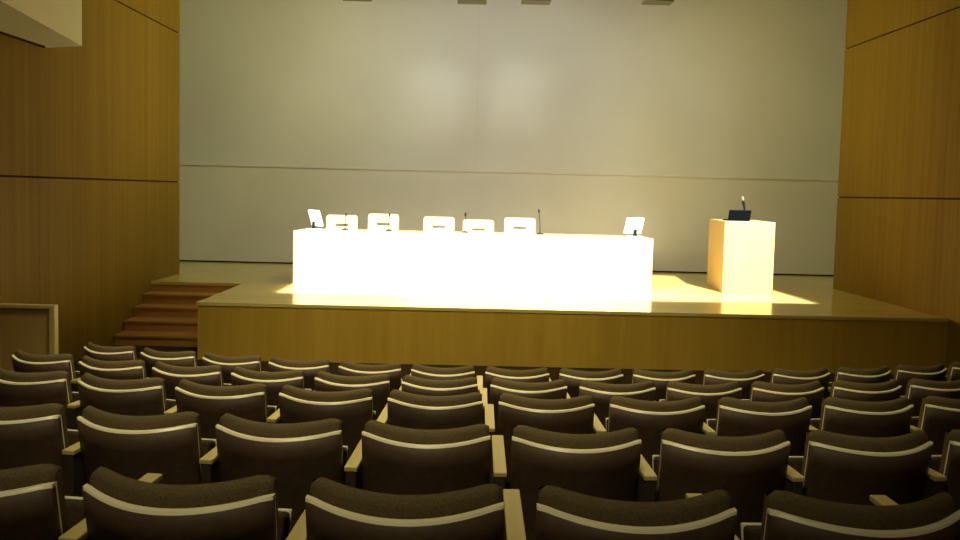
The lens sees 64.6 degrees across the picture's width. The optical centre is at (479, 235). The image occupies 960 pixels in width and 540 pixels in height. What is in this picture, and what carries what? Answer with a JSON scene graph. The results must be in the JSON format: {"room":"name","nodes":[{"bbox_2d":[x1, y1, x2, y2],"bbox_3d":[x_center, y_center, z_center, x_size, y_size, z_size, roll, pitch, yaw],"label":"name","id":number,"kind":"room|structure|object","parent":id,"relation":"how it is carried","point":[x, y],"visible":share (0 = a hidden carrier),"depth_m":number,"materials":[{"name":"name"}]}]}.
{"room":"auditorium","nodes":[
{"label":"auditorium","id":0,"kind":"room"},
{"bbox_2d":[0,0,81,47],"bbox_3d":[-3.914,-3.316,4.583,1.902,2.968,7.600,1,3,-1],"label":"soffit","id":1,"kind":"structure","parent":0,"point":[41,23],"depth_m":7.55,"materials":[{"name":"paint"}]},
{"bbox_2d":[0,0,179,360],"bbox_3d":[-4.991,-1.441,3.415,0.300,6.650,17.480,1,3,0],"label":"wall","id":2,"kind":"structure","parent":0,"point":[90,132],"depth_m":9.49,"materials":[{"name":"brown wood"}]},
{"bbox_2d":[74,345,893,387],"bbox_3d":[0.536,1.306,3.185,11.100,1.358,16.600,1,3,-1],"label":"floor","id":3,"kind":"structure","parent":0,"point":[554,372],"depth_m":9.34,"materials":[{"name":"carpet"}]},
{"bbox_2d":[0,303,58,370],"bbox_3d":[-4.403,1.137,7.037,0.963,1.020,0.070,1,3,-1],"label":"wall","id":4,"kind":"structure","parent":3,"relation":"on","point":[29,328],"depth_m":7.01,"materials":[{"name":"brown wood"}]},
{"bbox_2d":[0,403,78,486],"bbox_3d":[-1.887,1.061,3.178,0.546,0.846,0.531,2,3,9],"label":"seat","id":5,"kind":"object","parent":3,"relation":"on","point":[34,434],"visible":0.45,"depth_m":2.93,"materials":[{"name":"brown wood"}]},
{"bbox_2d":[0,403,69,447],"bbox_3d":[-1.872,0.897,3.025,0.468,0.500,0.203,2,3,9],"label":"cushion","id":6,"kind":"object","parent":5,"relation":"on","point":[43,425],"depth_m":2.93,"materials":[{"name":"brown fabric"}]},
{"bbox_2d":[0,367,78,428],"bbox_3d":[-2.450,1.128,4.285,0.546,0.846,0.531,2,3,12],"label":"seat","id":7,"kind":"object","parent":3,"relation":"on","point":[17,389],"visible":0.37,"depth_m":4.03,"materials":[{"name":"brown wood"}]},
{"bbox_2d":[0,367,72,402],"bbox_3d":[-2.443,0.963,4.132,0.468,0.500,0.203,2,3,12],"label":"cushion","id":8,"kind":"object","parent":7,"relation":"on","point":[53,386],"depth_m":4.02,"materials":[{"name":"brown fabric"}]},
{"bbox_2d":[0,464,85,539],"bbox_3d":[-1.322,0.980,2.106,0.546,0.846,0.531,2,3,6],"label":"seat","id":9,"kind":"object","parent":3,"relation":"on","point":[34,505],"visible":0.83,"depth_m":1.88,"materials":[{"name":"brown fabric"}]},
{"bbox_2d":[65,499,85,528],"bbox_3d":[-1.289,0.921,2.091,0.414,0.383,0.166,2,3,6],"label":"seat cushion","id":10,"kind":"object","parent":9,"relation":"on","point":[75,509],"depth_m":2.08,"materials":[{"name":"fabric"}]},
{"bbox_2d":[11,349,79,390],"bbox_3d":[-3.007,1.207,5.398,0.546,0.846,0.531,2,3,15],"label":"seat","id":11,"kind":"object","parent":3,"relation":"on","point":[23,362],"visible":0.3,"depth_m":5.14,"materials":[{"name":"brown fabric"}]},
{"bbox_2d":[15,349,75,379],"bbox_3d":[-3.009,1.042,5.245,0.468,0.500,0.203,2,3,15],"label":"backrest","id":12,"kind":"object","parent":11,"relation":"on","point":[24,362],"depth_m":5.14,"materials":[{"name":"brown fabric"}]},
{"bbox_2d":[78,342,136,370],"bbox_3d":[-3.022,1.295,6.383,0.546,0.846,0.531,2,3,16],"label":"seat","id":13,"kind":"object","parent":3,"relation":"on","point":[105,353],"visible":0.27,"depth_m":6.12,"materials":[{"name":"brown fabric"}]},
{"bbox_2d":[86,342,136,359],"bbox_3d":[-3.026,1.130,6.230,0.468,0.500,0.203,2,3,16],"label":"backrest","id":14,"kind":"object","parent":13,"relation":"on","point":[94,351],"depth_m":6.12,"materials":[{"name":"brown fabric"}]},
{"bbox_2d":[71,355,146,391],"bbox_3d":[-2.472,1.228,5.264,0.546,0.846,0.531,2,3,13],"label":"seat","id":15,"kind":"object","parent":3,"relation":"on","point":[129,369],"visible":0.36,"depth_m":5.01,"materials":[{"name":"brown fabric"}]},
{"bbox_2d":[81,355,145,378],"bbox_3d":[-2.467,1.063,5.111,0.468,0.500,0.203,2,3,13],"label":"backrest","id":16,"kind":"object","parent":15,"relation":"on","point":[129,369],"depth_m":5.00,"materials":[{"name":"brown fabric"}]},
{"bbox_2d":[67,372,175,429],"bbox_3d":[-1.907,1.147,4.183,0.546,0.846,0.531,2,3,9],"label":"seat","id":17,"kind":"object","parent":3,"relation":"on","point":[147,396],"visible":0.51,"depth_m":3.94,"materials":[{"name":"brown fabric"}]},
{"bbox_2d":[81,372,166,410],"bbox_3d":[-1.894,0.982,4.030,0.468,0.500,0.203,2,3,9],"label":"cushion","id":18,"kind":"object","parent":17,"relation":"on","point":[147,394],"depth_m":3.93,"materials":[{"name":"brown fabric"}]},
{"bbox_2d":[62,405,216,496],"bbox_3d":[-1.338,1.079,3.104,0.546,0.846,0.531,2,3,6],"label":"seat","id":19,"kind":"object","parent":3,"relation":"on","point":[172,446],"visible":0.5,"depth_m":2.87,"materials":[{"name":"brown fabric"}]},
{"bbox_2d":[82,405,202,457],"bbox_3d":[-1.318,0.914,2.952,0.468,0.500,0.203,2,3,6],"label":"cushion","id":20,"kind":"object","parent":19,"relation":"on","point":[175,435],"depth_m":2.86,"materials":[{"name":"brown fabric"}]},
{"bbox_2d":[140,347,198,377],"bbox_3d":[-2.490,1.316,6.237,0.546,0.846,0.531,2,3,14],"label":"seat","id":21,"kind":"object","parent":3,"relation":"on","point":[182,358],"visible":0.3,"depth_m":5.99,"materials":[{"name":"brown fabric"}]},
{"bbox_2d":[143,347,196,366],"bbox_3d":[-2.488,1.151,6.085,0.468,0.500,0.203,2,3,14],"label":"backrest","id":22,"kind":"object","parent":21,"relation":"on","point":[182,358],"depth_m":5.98,"materials":[{"name":"brown fabric"}]},
{"bbox_2d":[58,467,291,539],"bbox_3d":[-0.771,0.996,2.057,0.546,0.846,0.531,2,3,4],"label":"seat","id":23,"kind":"object","parent":3,"relation":"on","point":[117,506],"visible":1,"depth_m":1.81,"materials":[{"name":"brown fabric"}]},
{"bbox_2d":[278,511,289,539],"bbox_3d":[-0.738,0.937,2.043,0.414,0.383,0.166,2,3,4],"label":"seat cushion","id":24,"kind":"object","parent":23,"relation":"on","point":[283,516],"depth_m":2.05,"materials":[{"name":"fabric"}]},
{"bbox_2d":[114,284,235,346],"bbox_3d":[-4.189,1.105,10.692,1.352,0.676,1.202,1,3,-1],"label":"stairs","id":25,"kind":"structure","parent":3,"relation":"on","point":[167,315],"depth_m":10.65,"materials":[{"name":"brown wood"}]},
{"bbox_2d":[152,361,231,399],"bbox_3d":[-1.931,1.247,5.154,0.546,0.846,0.531,2,3,10],"label":"seat","id":26,"kind":"object","parent":3,"relation":"on","point":[212,375],"visible":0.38,"depth_m":4.90,"materials":[{"name":"brown fabric"}]},
{"bbox_2d":[155,361,223,385],"bbox_3d":[-1.920,1.082,5.001,0.468,0.500,0.203,2,3,10],"label":"backrest","id":27,"kind":"object","parent":26,"relation":"on","point":[212,375],"depth_m":4.90,"materials":[{"name":"brown fabric"}]},
{"bbox_2d":[163,379,276,438],"bbox_3d":[-1.361,1.165,4.103,0.546,0.846,0.531,2,3,7],"label":"seat","id":28,"kind":"object","parent":3,"relation":"on","point":[249,402],"visible":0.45,"depth_m":3.86,"materials":[{"name":"brown wood"}]},
{"bbox_2d":[178,379,267,422],"bbox_3d":[-1.342,1.000,3.951,0.468,0.500,0.203,2,3,7],"label":"cushion","id":29,"kind":"object","parent":28,"relation":"on","point":[249,402],"depth_m":3.85,"materials":[{"name":"brown fabric"}]},
{"bbox_2d":[202,352,263,383],"bbox_3d":[-1.952,1.335,6.118,0.546,0.846,0.531,2,3,11],"label":"seat","id":30,"kind":"object","parent":3,"relation":"on","point":[228,364],"visible":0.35,"depth_m":5.86,"materials":[{"name":"brown fabric"}]},
{"bbox_2d":[204,352,261,371],"bbox_3d":[-1.943,1.171,5.965,0.468,0.500,0.203,2,3,11],"label":"backrest","id":31,"kind":"object","parent":30,"relation":"on","point":[228,364],"depth_m":5.87,"materials":[{"name":"brown fabric"}]},
{"bbox_2d":[231,366,310,410],"bbox_3d":[-1.386,1.265,5.067,0.546,0.846,0.531,2,3,8],"label":"seat","id":32,"kind":"object","parent":3,"relation":"on","point":[274,382],"visible":0.25,"depth_m":4.81,"materials":[{"name":"brown fabric"}]},
{"bbox_2d":[233,366,304,388],"bbox_3d":[-1.369,1.100,4.915,0.468,0.500,0.203,2,3,8],"label":"backrest","id":33,"kind":"object","parent":32,"relation":"on","point":[241,376],"depth_m":4.82,"materials":[{"name":"brown fabric"}]},
{"bbox_2d":[199,413,347,531],"bbox_3d":[-0.788,1.095,3.051,0.546,0.846,0.531,2,3,4],"label":"seat","id":34,"kind":"object","parent":3,"relation":"on","point":[295,454],"visible":0.68,"depth_m":2.81,"materials":[{"name":"brown wood"}]},
{"bbox_2d":[219,413,343,484],"bbox_3d":[-0.762,0.930,2.900,0.468,0.500,0.203,2,3,4],"label":"cushion","id":35,"kind":"object","parent":34,"relation":"on","point":[311,450],"depth_m":2.81,"materials":[{"name":"brown fabric"}]},
{"bbox_2d":[268,357,329,390],"bbox_3d":[-1.409,1.354,6.023,0.546,0.846,0.531,2,3,8],"label":"seat","id":36,"kind":"object","parent":3,"relation":"on","point":[310,368],"visible":0.27,"depth_m":5.77,"materials":[{"name":"brown fabric"}]},
{"bbox_2d":[270,357,329,372],"bbox_3d":[-1.393,1.189,5.871,0.468,0.500,0.203,2,3,8],"label":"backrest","id":37,"kind":"object","parent":36,"relation":"on","point":[277,364],"depth_m":5.78,"materials":[{"name":"brown fabric"}]},
{"bbox_2d":[266,385,375,461],"bbox_3d":[-0.811,1.181,4.046,0.546,0.846,0.531,2,3,5],"label":"seat","id":38,"kind":"object","parent":3,"relation":"on","point":[354,408],"visible":0.44,"depth_m":3.81,"materials":[{"name":"brown wood"}]},
{"bbox_2d":[281,385,372,401],"bbox_3d":[-0.786,1.017,3.894,0.468,0.500,0.203,2,3,5],"label":"cushion","id":39,"kind":"object","parent":38,"relation":"on","point":[289,393],"depth_m":3.81,"materials":[{"name":"brown fabric"}]},
{"bbox_2d":[314,371,389,420],"bbox_3d":[-0.837,1.282,5.004,0.546,0.846,0.531,2,3,5],"label":"seat","id":40,"kind":"object","parent":3,"relation":"on","point":[324,381],"visible":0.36,"depth_m":4.77,"materials":[{"name":"brown fabric"}]},
{"bbox_2d":[316,371,389,384],"bbox_3d":[-0.814,1.117,4.853,0.468,0.500,0.203,2,3,5],"label":"backrest","id":41,"kind":"object","parent":40,"relation":"on","point":[322,378],"depth_m":4.77,"materials":[{"name":"brown fabric"}]},
{"bbox_2d":[338,360,402,390],"bbox_3d":[-0.862,1.371,5.955,0.546,0.846,0.531,2,3,6],"label":"seat","id":42,"kind":"object","parent":3,"relation":"on","point":[346,368],"visible":0.27,"depth_m":5.72,"materials":[{"name":"brown fabric"}]},
{"bbox_2d":[340,360,400,371],"bbox_3d":[-0.839,1.206,5.803,0.468,0.500,0.203,2,3,6],"label":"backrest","id":43,"kind":"object","parent":42,"relation":"on","point":[345,366],"depth_m":5.72,"materials":[{"name":"brown fabric"}]},
{"bbox_2d":[286,477,503,539],"bbox_3d":[-0.218,1.010,2.027,0.546,0.846,0.531,1,3,2],"label":"seat","id":44,"kind":"object","parent":3,"relation":"on","point":[333,510],"visible":1,"depth_m":1.79,"materials":[{"name":"brown fabric"}]},
{"bbox_2d":[310,477,501,518],"bbox_3d":[-0.186,0.846,1.877,0.468,0.500,0.203,1,3,2],"label":"cushion","id":45,"kind":"object","parent":44,"relation":"on","point":[329,499],"depth_m":1.79,"materials":[{"name":"brown fabric"}]},
{"bbox_2d":[344,420,490,494],"bbox_3d":[-0.236,1.110,3.020,0.546,0.846,0.531,1,3,2],"label":"seat","id":46,"kind":"object","parent":3,"relation":"on","point":[387,459],"visible":0.69,"depth_m":2.78,"materials":[{"name":"brown wood"}]},
{"bbox_2d":[364,420,488,444],"bbox_3d":[-0.205,0.946,2.869,0.468,0.500,0.203,1,3,2],"label":"cushion","id":47,"kind":"object","parent":46,"relation":"on","point":[375,432],"depth_m":2.78,"materials":[{"name":"brown fabric"}]},
{"bbox_2d":[377,389,482,429],"bbox_3d":[-0.260,1.196,4.011,0.546,0.846,0.531,2,3,2],"label":"seat","id":48,"kind":"object","parent":3,"relation":"on","point":[402,409],"visible":0.41,"depth_m":3.77,"materials":[{"name":"brown fabric"}]},
{"bbox_2d":[389,389,481,406],"bbox_3d":[-0.229,1.032,3.861,0.468,0.500,0.203,2,3,2],"label":"cushion","id":49,"kind":"object","parent":48,"relation":"on","point":[397,398],"depth_m":3.78,"materials":[{"name":"brown fabric"}]},
{"bbox_2d":[399,375,477,395],"bbox_3d":[-0.287,1.297,4.966,0.546,0.846,0.531,2,3,3],"label":"seat","id":50,"kind":"object","parent":3,"relation":"on","point":[410,384],"visible":0.28,"depth_m":4.72,"materials":[{"name":"brown fabric"}]},
{"bbox_2d":[403,375,476,387],"bbox_3d":[-0.257,1.133,4.815,0.468,0.500,0.203,2,3,3],"label":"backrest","id":51,"kind":"object","parent":50,"relation":"on","point":[409,381],"depth_m":4.73,"materials":[{"name":"brown fabric"}]},
{"bbox_2d":[410,364,474,379],"bbox_3d":[-0.312,1.386,5.912,0.546,0.846,0.531,2,3,3],"label":"seat","id":52,"kind":"object","parent":3,"relation":"on","point":[427,372],"visible":0.25,"depth_m":5.67,"materials":[{"name":"brown fabric"}]},
{"bbox_2d":[412,364,473,374],"bbox_3d":[-0.283,1.222,5.761,0.468,0.500,0.203,2,3,3],"label":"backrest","id":53,"kind":"object","parent":52,"relation":"on","point":[417,369],"depth_m":5.68,"materials":[{"name":"brown fabric"}]},
{"bbox_2d":[477,366,548,403],"bbox_3d":[0.239,1.401,5.895,0.546,0.846,0.531,1,3,0],"label":"seat","id":54,"kind":"object","parent":3,"relation":"on","point":[540,374],"visible":0.31,"depth_m":5.67,"materials":[{"name":"brown fabric"}]},
{"bbox_2d":[486,366,547,376],"bbox_3d":[0.275,1.236,5.746,0.468,0.500,0.203,1,3,0],"label":"cushion","id":55,"kind":"object","parent":54,"relation":"on","point":[491,371],"depth_m":5.66,"materials":[{"name":"brown fabric"}]},
{"bbox_2d":[480,378,566,434],"bbox_3d":[0.265,1.311,4.951,0.546,0.846,0.531,1,3,0],"label":"seat","id":56,"kind":"object","parent":3,"relation":"on","point":[556,389],"visible":0.34,"depth_m":4.72,"materials":[{"name":"brown fabric"}]},
{"bbox_2d":[491,378,565,390],"bbox_3d":[0.301,1.147,4.802,0.468,0.500,0.203,1,3,0],"label":"cushion","id":57,"kind":"object","parent":56,"relation":"on","point":[497,384],"depth_m":4.72,"materials":[{"name":"brown fabric"}]},
{"bbox_2d":[485,393,594,488],"bbox_3d":[0.293,1.210,3.999,0.546,0.846,0.531,1,3,0],"label":"seat","id":58,"kind":"object","parent":3,"relation":"on","point":[575,415],"visible":0.49,"depth_m":3.77,"materials":[{"name":"brown fabric"}]},
{"bbox_2d":[500,393,592,409],"bbox_3d":[0.329,1.046,3.849,0.468,0.500,0.203,1,3,0],"label":"cushion","id":59,"kind":"object","parent":58,"relation":"on","point":[508,401],"depth_m":3.77,"materials":[{"name":"brown fabric"}]},
{"bbox_2d":[151,262,948,374],"bbox_3d":[0.458,1.125,11.916,10.672,0.718,5.020,1,3,-1],"label":"stage","id":60,"kind":"object","parent":3,"relation":"on","point":[684,323],"visible":0.91,"depth_m":9.45,"materials":[{"name":"brown wood"}]},
{"bbox_2d":[326,215,357,228],"bbox_3d":[-2.228,0.183,12.095,0.500,1.006,0.535,1,3,-4],"label":"chair","id":61,"kind":"object","parent":60,"relation":"on","point":[331,220],"visible":0.29,"depth_m":12.31,"materials":[{"name":"white plastic"}]},
{"bbox_2d":[368,214,398,229],"bbox_3d":[-1.578,0.181,12.100,0.500,1.041,0.535,1,3,1],"label":"chair","id":62,"kind":"object","parent":60,"relation":"on","point":[373,219],"visible":0.26,"depth_m":12.31,"materials":[{"name":"white plastic"}]},
{"bbox_2d":[423,217,454,230],"bbox_3d":[-0.667,0.216,12.110,0.500,1.014,0.535,1,3,-2],"label":"chair","id":63,"kind":"object","parent":60,"relation":"on","point":[429,222],"visible":0.34,"depth_m":12.33,"materials":[{"name":"white plastic"}]},
{"bbox_2d":[293,228,652,291],"bbox_3d":[-0.106,0.361,11.739,5.360,0.800,0.800,1,3,-1],"label":"conference table","id":64,"kind":"object","parent":60,"relation":"on","point":[326,256],"visible":1,"depth_m":11.34,"materials":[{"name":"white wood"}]},
{"bbox_2d":[624,218,643,236],"bbox_3d":[2.389,-0.129,11.736,0.310,0.298,0.160,0,4,-25],"label":"monitor","id":65,"kind":"object","parent":64,"relation":"on","point":[633,225],"visible":1,"depth_m":11.72,"materials":[{"name":"white plastic"}]},
{"bbox_2d":[463,220,493,231],"bbox_3d":[-0.022,0.247,12.118,0.500,0.981,0.535,1,3,-3],"label":"chair","id":66,"kind":"object","parent":60,"relation":"on","point":[488,225],"visible":0.27,"depth_m":12.34,"materials":[{"name":"white plastic"}]},
{"bbox_2d":[504,218,534,232],"bbox_3d":[0.629,0.239,12.124,0.500,1.028,0.535,1,3,2],"label":"chair","id":67,"kind":"object","parent":60,"relation":"on","point":[509,223],"visible":0.26,"depth_m":12.34,"materials":[{"name":"white plastic"}]},
{"bbox_2d":[707,219,774,294],"bbox_3d":[4.092,0.305,11.994,0.735,1.085,1.150,2,3,5],"label":"lectern","id":68,"kind":"object","parent":60,"relation":"on","point":[740,253],"visible":0.99,"depth_m":11.43,"materials":[{"name":"brown wood"}]},
{"bbox_2d":[492,425,641,539],"bbox_3d":[0.317,1.124,3.009,0.546,0.846,0.531,1,3,0],"label":"seat","id":69,"kind":"object","parent":3,"relation":"on","point":[606,465],"visible":0.73,"depth_m":2.78,"materials":[{"name":"brown wood"}]},
{"bbox_2d":[513,425,638,448],"bbox_3d":[0.353,0.960,2.860,0.468,0.500,0.203,1,3,0],"label":"cushion","id":70,"kind":"object","parent":69,"relation":"on","point":[524,437],"depth_m":2.78,"materials":[{"name":"brown fabric"}]},
{"bbox_2d":[549,368,622,397],"bbox_3d":[0.791,1.413,5.905,0.546,0.846,0.531,1,3,-2],"label":"seat","id":71,"kind":"object","parent":3,"relation":"on","point":[572,377],"visible":0.23,"depth_m":5.67,"materials":[{"name":"brown fabric"}]},
{"bbox_2d":[560,368,621,377],"bbox_3d":[0.833,1.249,5.757,0.468,0.500,0.203,1,3,-2],"label":"cushion","id":72,"kind":"object","parent":71,"relation":"on","point":[564,372],"depth_m":5.67,"materials":[{"name":"brown fabric"}]},
{"bbox_2d":[567,380,655,429],"bbox_3d":[0.817,1.324,4.961,0.546,0.846,0.531,1,3,-2],"label":"seat","id":73,"kind":"object","parent":3,"relation":"on","point":[601,393],"visible":0.31,"depth_m":4.72,"materials":[{"name":"brown fabric"}]},
{"bbox_2d":[579,380,653,392],"bbox_3d":[0.859,1.159,4.814,0.468,0.500,0.203,1,3,-2],"label":"cushion","id":74,"kind":"object","parent":73,"relation":"on","point":[586,386],"depth_m":4.73,"materials":[{"name":"brown fabric"}]},
{"bbox_2d":[503,485,736,539],"bbox_3d":[0.336,1.024,2.018,0.546,0.846,0.531,1,3,0],"label":"seat","id":75,"kind":"object","parent":3,"relation":"on","point":[561,514],"visible":1,"depth_m":1.78,"materials":[{"name":"brown fabric"}]},
{"bbox_2d":[538,485,731,526],"bbox_3d":[0.372,0.860,1.869,0.468,0.500,0.203,1,3,0],"label":"cushion","id":76,"kind":"object","parent":75,"relation":"on","point":[557,506],"depth_m":1.78,"materials":[{"name":"brown fabric"}]},
{"bbox_2d":[593,396,704,469],"bbox_3d":[0.845,1.223,4.009,0.546,0.846,0.531,1,3,-2],"label":"seat","id":77,"kind":"object","parent":3,"relation":"on","point":[649,418],"visible":0.42,"depth_m":3.77,"materials":[{"name":"brown wood"}]},
{"bbox_2d":[608,396,702,424],"bbox_3d":[0.887,1.059,3.861,0.468,0.500,0.203,1,3,-2],"label":"cushion","id":78,"kind":"object","parent":77,"relation":"on","point":[622,410],"depth_m":3.77,"materials":[{"name":"brown fabric"}]},
{"bbox_2d":[632,369,695,400],"bbox_3d":[1.341,1.424,5.940,0.546,0.846,0.531,1,3,-5],"label":"seat","id":79,"kind":"object","parent":3,"relation":"on","point":[660,379],"visible":0.23,"depth_m":5.70,"materials":[{"name":"brown fabric"}]},
{"bbox_2d":[632,369,693,380],"bbox_3d":[1.389,1.260,5.795,0.468,0.500,0.203,1,3,-5],"label":"cushion","id":80,"kind":"object","parent":79,"relation":"on","point":[638,374],"depth_m":5.70,"materials":[{"name":"brown fabric"}]},
{"bbox_2d":[660,381,741,423],"bbox_3d":[1.368,1.335,4.995,0.546,0.846,0.531,1,3,-5],"label":"seat","id":81,"kind":"object","parent":3,"relation":"on","point":[709,394],"visible":0.31,"depth_m":4.75,"materials":[{"name":"brown fabric"}]},
{"bbox_2d":[665,381,739,400],"bbox_3d":[1.416,1.171,4.849,0.468,0.500,0.203,1,3,-5],"label":"cushion","id":82,"kind":"object","parent":81,"relation":"on","point":[675,390],"depth_m":4.76,"materials":[{"name":"brown fabric"}]},
{"bbox_2d":[636,428,790,539],"bbox_3d":[0.870,1.136,3.019,0.546,0.846,0.531,1,3,-2],"label":"seat","id":83,"kind":"object","parent":3,"relation":"on","point":[745,467],"visible":0.68,"depth_m":2.79,"materials":[{"name":"brown wood"}]},
{"bbox_2d":[655,428,786,501],"bbox_3d":[0.912,0.972,2.872,0.468,0.500,0.203,1,3,-2],"label":"cushion","id":84,"kind":"object","parent":83,"relation":"on","point":[689,462],"depth_m":2.78,"materials":[{"name":"brown fabric"}]},
{"bbox_2d":[702,369,764,398],"bbox_3d":[1.889,1.434,6.002,0.546,0.846,0.531,1,3,-8],"label":"seat","id":85,"kind":"object","parent":3,"relation":"on","point":[710,376],"visible":0.28,"depth_m":5.76,"materials":[{"name":"brown fabric"}]},
{"bbox_2d":[702,369,762,384],"bbox_3d":[1.944,1.270,5.858,0.468,0.500,0.203,1,3,-8],"label":"cushion","id":86,"kind":"object","parent":85,"relation":"on","point":[710,376],"depth_m":5.76,"materials":[{"name":"brown fabric"}]},
{"bbox_2d":[702,397,811,455],"bbox_3d":[1.397,1.234,4.041,0.546,0.846,0.531,1,3,-5],"label":"seat","id":87,"kind":"object","parent":3,"relation":"on","point":[735,417],"visible":0.41,"depth_m":3.81,"materials":[{"name":"brown fabric"}]},
{"bbox_2d":[715,397,808,431],"bbox_3d":[1.444,1.070,3.895,0.468,0.500,0.203,1,3,-5],"label":"cushion","id":88,"kind":"object","parent":87,"relation":"on","point":[733,414],"depth_m":3.80,"materials":[{"name":"brown fabric"}]},
{"bbox_2d":[741,380,824,418],"bbox_3d":[1.917,1.345,5.053,0.546,0.846,0.531,1,3,-7],"label":"seat","id":89,"kind":"object","parent":3,"relation":"on","point":[813,392],"visible":0.27,"depth_m":4.82,"materials":[{"name":"brown fabric"}]},
{"bbox_2d":[749,380,821,400],"bbox_3d":[1.971,1.181,4.909,0.468,0.500,0.203,1,3,-7],"label":"cushion","id":90,"kind":"object","parent":89,"relation":"on","point":[760,391],"depth_m":4.81,"materials":[{"name":"brown fabric"}]},
{"bbox_2d":[770,367,830,397],"bbox_3d":[2.434,1.442,6.089,0.546,0.846,0.531,1,3,-11],"label":"seat","id":91,"kind":"object","parent":3,"relation":"on","point":[778,376],"visible":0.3,"depth_m":5.85,"materials":[{"name":"brown fabric"}]},
{"bbox_2d":[770,367,827,382],"bbox_3d":[2.495,1.278,5.948,0.468,0.500,0.203,1,3,-11],"label":"cushion","id":92,"kind":"object","parent":91,"relation":"on","point":[778,375],"depth_m":5.85,"materials":[{"name":"brown fabric"}]},
{"bbox_2d":[685,490,959,539],"bbox_3d":[0.921,1.038,2.029,0.610,0.846,0.531,1,3,-2],"label":"seat","id":93,"kind":"object","parent":3,"relation":"on","point":[786,515],"visible":0.91,"depth_m":1.79,"materials":[{"name":"brown fabric"}]},
{"bbox_2d":[784,430,932,505],"bbox_3d":[1.423,1.148,3.051,0.546,0.846,0.531,1,3,-4],"label":"seat","id":94,"kind":"object","parent":3,"relation":"on","point":[835,467],"visible":0.61,"depth_m":2.82,"materials":[{"name":"brown fabric"}]},
{"bbox_2d":[801,430,927,475],"bbox_3d":[1.469,0.984,2.904,0.468,0.500,0.203,1,3,-4],"label":"cushion","id":95,"kind":"object","parent":94,"relation":"on","point":[826,453],"depth_m":2.81,"materials":[{"name":"brown fabric"}]},
{"bbox_2d":[826,365,890,397],"bbox_3d":[2.974,1.449,6.202,0.546,0.846,0.531,1,3,-13],"label":"seat","id":96,"kind":"object","parent":3,"relation":"on","point":[882,374],"visible":0.22,"depth_m":5.96,"materials":[{"name":"brown fabric"}]},
{"bbox_2d":[834,365,888,380],"bbox_3d":[3.041,1.284,6.064,0.468,0.500,0.203,1,3,-13],"label":"cushion","id":97,"kind":"object","parent":96,"relation":"on","point":[842,373],"depth_m":5.96,"materials":[{"name":"brown fabric"}]},
{"bbox_2d":[820,379,901,417],"bbox_3d":[2.463,1.353,5.135,0.546,0.846,0.531,1,3,-10],"label":"seat","id":98,"kind":"object","parent":3,"relation":"on","point":[890,390],"visible":0.23,"depth_m":4.89,"materials":[{"name":"brown fabric"}]},
{"bbox_2d":[830,379,898,396],"bbox_3d":[2.523,1.189,4.994,0.468,0.500,0.203,1,3,-10],"label":"cushion","id":99,"kind":"object","parent":98,"relation":"on","point":[839,388],"depth_m":4.90,"materials":[{"name":"brown fabric"}]},
{"bbox_2d":[809,396,913,436],"bbox_3d":[1.947,1.244,4.096,0.546,0.846,0.531,1,3,-7],"label":"seat","id":100,"kind":"object","parent":3,"relation":"on","point":[892,418],"visible":0.38,"depth_m":3.86,"materials":[{"name":"brown fabric"}]},
{"bbox_2d":[890,363,946,395],"bbox_3d":[3.507,1.454,6.340,0.546,0.846,0.531,0,3,-16],"label":"seat","id":101,"kind":"object","parent":3,"relation":"on","point":[902,374],"visible":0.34,"depth_m":6.10,"materials":[{"name":"brown fabric"}]},
{"bbox_2d":[893,363,943,378],"bbox_3d":[3.581,1.289,6.205,0.468,0.500,0.203,0,3,-16],"label":"cushion","id":102,"kind":"object","parent":101,"relation":"on","point":[901,371],"depth_m":6.10,"materials":[{"name":"brown fabric"}]},
{"bbox_2d":[900,378,959,416],"bbox_3d":[3.037,1.361,5.248,0.610,0.846,0.531,1,3,-12],"label":"seat","id":103,"kind":"object","parent":3,"relation":"on","point":[916,389],"visible":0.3,"depth_m":5.00,"materials":[{"name":"brown fabric"}]},
{"bbox_2d":[905,378,959,397],"bbox_3d":[3.071,1.196,5.102,0.468,0.500,0.203,1,3,-12],"label":"cushion","id":104,"kind":"object","parent":103,"relation":"on","point":[916,388],"depth_m":4.99,"materials":[{"name":"brown fabric"}]},
{"bbox_2d":[909,396,959,454],"bbox_3d":[2.526,1.253,4.179,0.610,0.846,0.531,1,3,-9],"label":"seat","id":105,"kind":"object","parent":3,"relation":"on","point":[938,415],"visible":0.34,"depth_m":3.95,"materials":[{"name":"brown fabric"}]},
{"bbox_2d":[917,396,959,428],"bbox_3d":[2.553,1.089,4.032,0.468,0.500,0.203,1,3,-9],"label":"cushion","id":106,"kind":"object","parent":105,"relation":"on","point":[936,412],"depth_m":3.94,"materials":[{"name":"brown fabric"}]},
{"bbox_2d":[923,429,959,510],"bbox_3d":[2.005,1.159,3.107,0.610,0.846,0.531,1,3,-7],"label":"seat","id":107,"kind":"object","parent":3,"relation":"on","point":[943,475],"visible":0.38,"depth_m":2.91,"materials":[{"name":"brown fabric"}]},
{"bbox_2d":[939,429,959,473],"bbox_3d":[2.025,0.994,2.958,0.468,0.500,0.203,1,3,-7],"label":"cushion","id":108,"kind":"object","parent":107,"relation":"on","point":[950,458],"depth_m":2.90,"materials":[{"name":"brown fabric"}]},
{"bbox_2d":[179,261,833,288],"bbox_3d":[0.344,0.700,13.375,17.400,0.040,2.060,1,3,-1],"label":"floor","id":109,"kind":"structure","parent":0,"point":[184,266],"depth_m":13.74,"materials":[{"name":"brown wood"}]},
{"bbox_2d":[178,0,846,275],"bbox_3d":[0.395,-1.937,14.394,17.400,6.650,0.326,1,3,-1],"label":"wall","id":110,"kind":"structure","parent":0,"point":[593,116],"depth_m":14.22,"materials":[{"name":"grey paint"}]},
{"bbox_2d":[833,0,959,375],"bbox_3d":[6.175,-1.180,3.532,0.300,6.650,17.480,1,3,-1],"label":"wall","id":111,"kind":"structure","parent":0,"point":[897,239],"depth_m":10.52,"materials":[{"name":"brown wood"}]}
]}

